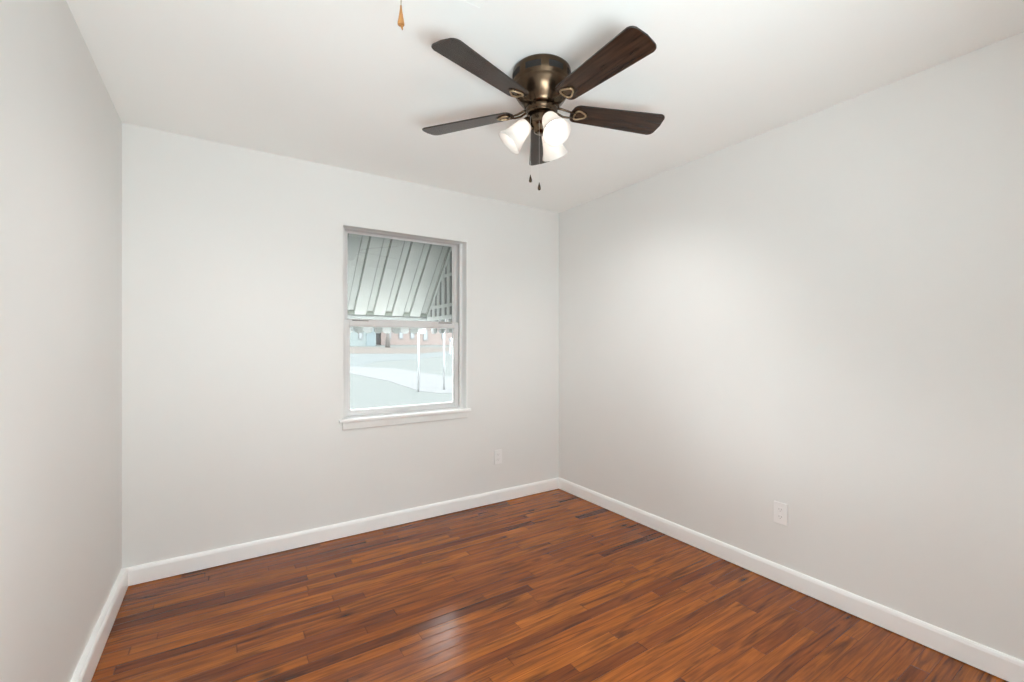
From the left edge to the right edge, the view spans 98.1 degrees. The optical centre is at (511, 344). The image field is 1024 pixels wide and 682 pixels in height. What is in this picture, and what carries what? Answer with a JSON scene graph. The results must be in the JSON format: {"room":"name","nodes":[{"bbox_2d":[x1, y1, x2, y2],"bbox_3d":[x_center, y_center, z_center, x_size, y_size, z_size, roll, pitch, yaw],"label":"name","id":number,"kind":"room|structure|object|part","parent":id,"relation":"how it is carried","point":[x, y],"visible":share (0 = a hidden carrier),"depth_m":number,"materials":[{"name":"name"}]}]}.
{"room":"empty bedroom","nodes":[
{"label":"empty bedroom","id":0,"kind":"room"},
{"bbox_2d":[0,0,121,681],"bbox_3d":[-1.134,0.005,0.815,0.120,2.540,3.542,0,0,-33],"label":"wall","id":1,"kind":"structure","parent":0,"point":[61,126],"depth_m":1.41,"materials":[{"name":"paint"}]},
{"bbox_2d":[70,568,127,681],"bbox_3d":[-1.101,1.222,0.899,0.028,0.098,3.408,0,0,-33],"label":"baseboard","id":2,"kind":"structure","parent":1,"relation":"attached to","point":[86,667],"depth_m":1.85,"materials":[{"name":"wood"}]},
{"bbox_2d":[122,123,558,567],"bbox_3d":[-0.863,0.155,3.205,3.182,2.840,0.170,0,0,-33],"label":"wall","id":3,"kind":"structure","parent":0,"point":[233,434],"depth_m":2.73,"materials":[{"name":"paint"}]},
{"bbox_2d":[122,477,558,585],"bbox_3d":[-0.812,1.224,3.128,2.942,0.094,0.014,0,0,-33],"label":"baseboard","id":4,"kind":"structure","parent":3,"relation":"attached to","point":[147,572],"depth_m":2.84,"materials":[{"name":"wood"}]},
{"bbox_2d":[348,233,451,333],"bbox_3d":[-1.023,-0.576,3.655,1.040,0.954,0.775,0,0,-33],"label":"awning","id":5,"kind":"object","parent":3,"relation":"attached to","point":[397,279],"visible":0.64,"depth_m":3.81,"materials":[{"name":"metal"}]},
{"bbox_3d":[-1.229,-0.237,3.947,1.005,0.030,0.022,0,0,-33],"label":"rail","id":6,"kind":"part","parent":5,"relation":"part of","materials":[{"name":"grey metal"}]},
{"bbox_3d":[-0.603,-0.416,3.913,0.020,0.388,0.723,0,0,-33],"label":"rail","id":7,"kind":"part","parent":5,"relation":"part of","materials":[{"name":"white metal"}]},
{"bbox_2d":[339,224,470,429],"bbox_3d":[-0.773,-0.116,3.246,0.969,1.362,0.196,0,0,-33],"label":"window","id":8,"kind":"structure","parent":3,"relation":"in","point":[456,409],"depth_m":3.26,"materials":[{"name":"wood"}]},
{"bbox_3d":[-0.811,-0.463,3.304,0.869,0.650,0.024,0,0,-33],"label":"sash","id":9,"kind":"part","parent":8,"relation":"part of","materials":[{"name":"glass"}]},
{"bbox_3d":[-0.792,0.157,3.276,0.867,0.660,0.028,0,0,-33],"label":"sash","id":10,"kind":"part","parent":8,"relation":"part of","materials":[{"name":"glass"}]},
{"bbox_2d":[494,449,501,464],"bbox_3d":[-0.112,0.908,3.586,0.070,0.115,0.010,0,0,-33],"label":"wall outlet","id":11,"kind":"object","parent":3,"relation":"attached to","point":[497,453],"visible":1,"depth_m":3.58,"materials":[{"name":"white plastic"}]},
{"bbox_2d":[66,0,1023,212],"bbox_3d":[0.789,-1.225,-0.112,7.200,0.120,7.192,0,0,-33],"label":"ceiling","id":12,"kind":"structure","parent":0,"point":[336,83],"depth_m":1.86,"materials":[{"name":"paint"}]},
{"bbox_2d":[456,0,489,11],"bbox_3d":[0.008,-1.179,0.799,0.630,0.031,1.395,0,0,-33],"label":"ceiling hatch","id":13,"kind":"object","parent":12,"relation":"attached to","point":[471,3],"visible":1,"depth_m":1.52,"materials":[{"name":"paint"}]},
{"bbox_2d":[398,5,403,29],"bbox_3d":[-0.333,-1.055,1.330,0.020,0.223,0.020,0,0,-33],"label":"pull cord","id":14,"kind":"object","parent":13,"relation":"hanging from","point":[400,18],"visible":1,"depth_m":1.32,"materials":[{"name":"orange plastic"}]},
{"bbox_3d":[0.008,-1.180,0.799,0.604,0.030,1.369,0,0,-33],"label":"panel","id":15,"kind":"part","parent":13,"relation":"part of","materials":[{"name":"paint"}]},
{"bbox_2d":[422,26,664,189],"bbox_3d":[0.148,-0.903,1.859,1.099,0.522,1.058,0,0,-33],"label":"ceiling fan","id":16,"kind":"object","parent":12,"relation":"hanging from","point":[540,83],"visible":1,"depth_m":1.80,"materials":[{"name":"brown wood"}]},
{"bbox_3d":[-0.200,-1.004,2.023,0.439,0.006,0.132,0,12,22],"label":"blade","id":17,"kind":"part","parent":16,"relation":"part of","materials":[{"name":"brown wood"}]},
{"bbox_3d":[-0.097,-0.999,1.624,0.132,0.006,0.439,15,11,38],"label":"blade","id":18,"kind":"part","parent":16,"relation":"part of","materials":[{"name":"brown wood"}]},
{"bbox_3d":[0.005,-0.888,1.899,0.135,0.142,0.123,0,0,-33],"label":"lamp shade","id":19,"kind":"part","parent":16,"relation":"part of","materials":[{"name":"white glass"}]},
{"bbox_3d":[0.067,-0.941,1.896,0.056,0.058,0.053,0,0,-33],"label":"light arm","id":20,"kind":"part","parent":16,"relation":"part of","materials":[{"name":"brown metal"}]},
{"bbox_3d":[0.077,-0.828,1.852,0.001,0.243,0.001,0,0,-33],"label":"pull chain","id":21,"kind":"part","parent":16,"relation":"part of","materials":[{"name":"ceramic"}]},
{"bbox_3d":[0.148,-1.004,2.244,0.132,0.006,0.439,-12,-1,3],"label":"blade","id":22,"kind":"part","parent":16,"relation":"part of","materials":[{"name":"brown wood"}]},
{"bbox_3d":[0.164,-0.899,1.811,0.055,0.084,0.072,0,0,-33],"label":"bulb","id":23,"kind":"part","parent":16,"relation":"part of","materials":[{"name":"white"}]},
{"bbox_3d":[0.180,-0.888,2.002,0.136,0.142,0.118,0,0,-33],"label":"lamp shade","id":24,"kind":"part","parent":16,"relation":"part of","materials":[{"name":"white glass"}]},
{"bbox_3d":[0.170,-0.884,1.795,0.118,0.143,0.135,0,0,-33],"label":"lamp shade","id":25,"kind":"part","parent":16,"relation":"part of","materials":[{"name":"white glass"}]},
{"bbox_3d":[0.315,-0.993,1.599,0.132,0.006,0.439,14,-6,-32],"label":"blade","id":26,"kind":"part","parent":16,"relation":"part of","materials":[{"name":"brown wood"}]},
{"bbox_3d":[0.466,-1.004,1.982,0.439,0.006,0.132,0,-12,-15],"label":"blade","id":27,"kind":"part","parent":16,"relation":"part of","materials":[{"name":"brown wood"}]},
{"bbox_2d":[91,489,1007,681],"bbox_3d":[0.742,1.315,-0.041,7.200,0.080,7.122,0,0,-33],"label":"floor","id":28,"kind":"structure","parent":0,"point":[557,585],"depth_m":2.04,"materials":[{"name":"brown wood"}]},
{"bbox_2d":[559,31,1023,660],"bbox_3d":[1.433,0.005,2.485,0.120,2.540,3.542,0,0,-33],"label":"wall","id":29,"kind":"structure","parent":0,"point":[820,314],"depth_m":2.15,"materials":[{"name":"paint"}]},
{"bbox_2d":[774,501,787,525],"bbox_3d":[1.432,0.900,2.367,0.010,0.115,0.070,0,0,-33],"label":"wall outlet","id":30,"kind":"object","parent":29,"relation":"attached to","point":[780,509],"visible":1,"depth_m":2.36,"materials":[{"name":"white plastic"}]},
{"bbox_2d":[559,478,1023,681],"bbox_3d":[1.348,1.224,2.492,0.014,0.094,3.408,0,0,-33],"label":"baseboard","id":31,"kind":"structure","parent":29,"relation":"attached to","point":[999,664],"depth_m":2.14,"materials":[{"name":"wood"}]},
{"label":"outside","id":32,"kind":"structure","parent":0,"visible":0},
{"bbox_2d":[350,345,451,409],"bbox_3d":[-21.034,0.026,59.832,150.000,3.798,116.755,0,0,-33],"label":"ground","id":33,"kind":"structure","parent":32,"point":[365,392],"depth_m":13.37,"materials":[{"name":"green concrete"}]},
{"bbox_2d":[350,327,375,345],"bbox_3d":[-19.656,-1.376,53.241,5.974,5.200,8.000,0,0,-30],"label":"garage","id":34,"kind":"structure","parent":33,"relation":"on","point":[356,339],"depth_m":50.74,"materials":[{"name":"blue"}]},
{"bbox_3d":[-16.265,-0.826,51.128,0.995,2.100,0.080,0,0,-30],"label":"door","id":35,"kind":"part","parent":34,"relation":"part of","materials":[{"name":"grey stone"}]},
{"bbox_2d":[376,315,451,344],"bbox_3d":[-12.434,-1.579,62.049,14.628,5.400,8.000,0,0,-32],"label":"house","id":36,"kind":"structure","parent":33,"relation":"on","point":[427,338],"depth_m":57.83,"materials":[{"name":"pink brick"}]},
{"bbox_2d":[418,332,418,391],"bbox_3d":[-2.678,0.061,12.718,0.090,2.600,0.088,0,0,-33],"label":"metal pole","id":37,"kind":"object","parent":33,"relation":"on","point":[418,332],"visible":0.28,"depth_m":12.69,"materials":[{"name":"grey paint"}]},
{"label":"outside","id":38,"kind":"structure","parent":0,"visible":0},
{"bbox_2d":[350,351,451,366],"bbox_3d":[-8.752,0.862,32.012,8.460,0.712,27.945,0,0,9],"label":"road","id":39,"kind":"structure","parent":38,"point":[356,360],"depth_m":29.45,"materials":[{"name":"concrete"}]},
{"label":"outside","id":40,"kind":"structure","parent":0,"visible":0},
{"bbox_2d":[350,347,451,353],"bbox_3d":[-8.741,0.525,42.716,15.397,0.489,15.073,0,0,-22],"label":"verge","id":41,"kind":"structure","parent":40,"point":[353,350],"depth_m":40.79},
{"bbox_2d":[385,315,389,347],"bbox_3d":[-13.018,-2.141,47.103,3.699,5.137,3.473,0,0,-17],"label":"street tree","id":42,"kind":"object","parent":41,"relation":"on","point":[387,341],"visible":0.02,"depth_m":47.09,"materials":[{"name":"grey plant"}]},
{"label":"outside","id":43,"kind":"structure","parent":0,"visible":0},
{"bbox_2d":[350,366,451,392],"bbox_3d":[-4.439,1.233,17.538,3.130,0.397,11.418,0,0,-39],"label":"footpath","id":44,"kind":"structure","parent":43,"point":[432,383],"depth_m":16.45,"materials":[{"name":"concrete"}]},
{"bbox_2d":[443,332,444,389],"bbox_3d":[-2.029,0.058,13.250,0.090,2.600,0.088,0,0,-33],"label":"metal pole","id":45,"kind":"object","parent":44,"relation":"on","point":[444,332],"visible":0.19,"depth_m":13.23,"materials":[{"name":"white metal"}]}
]}

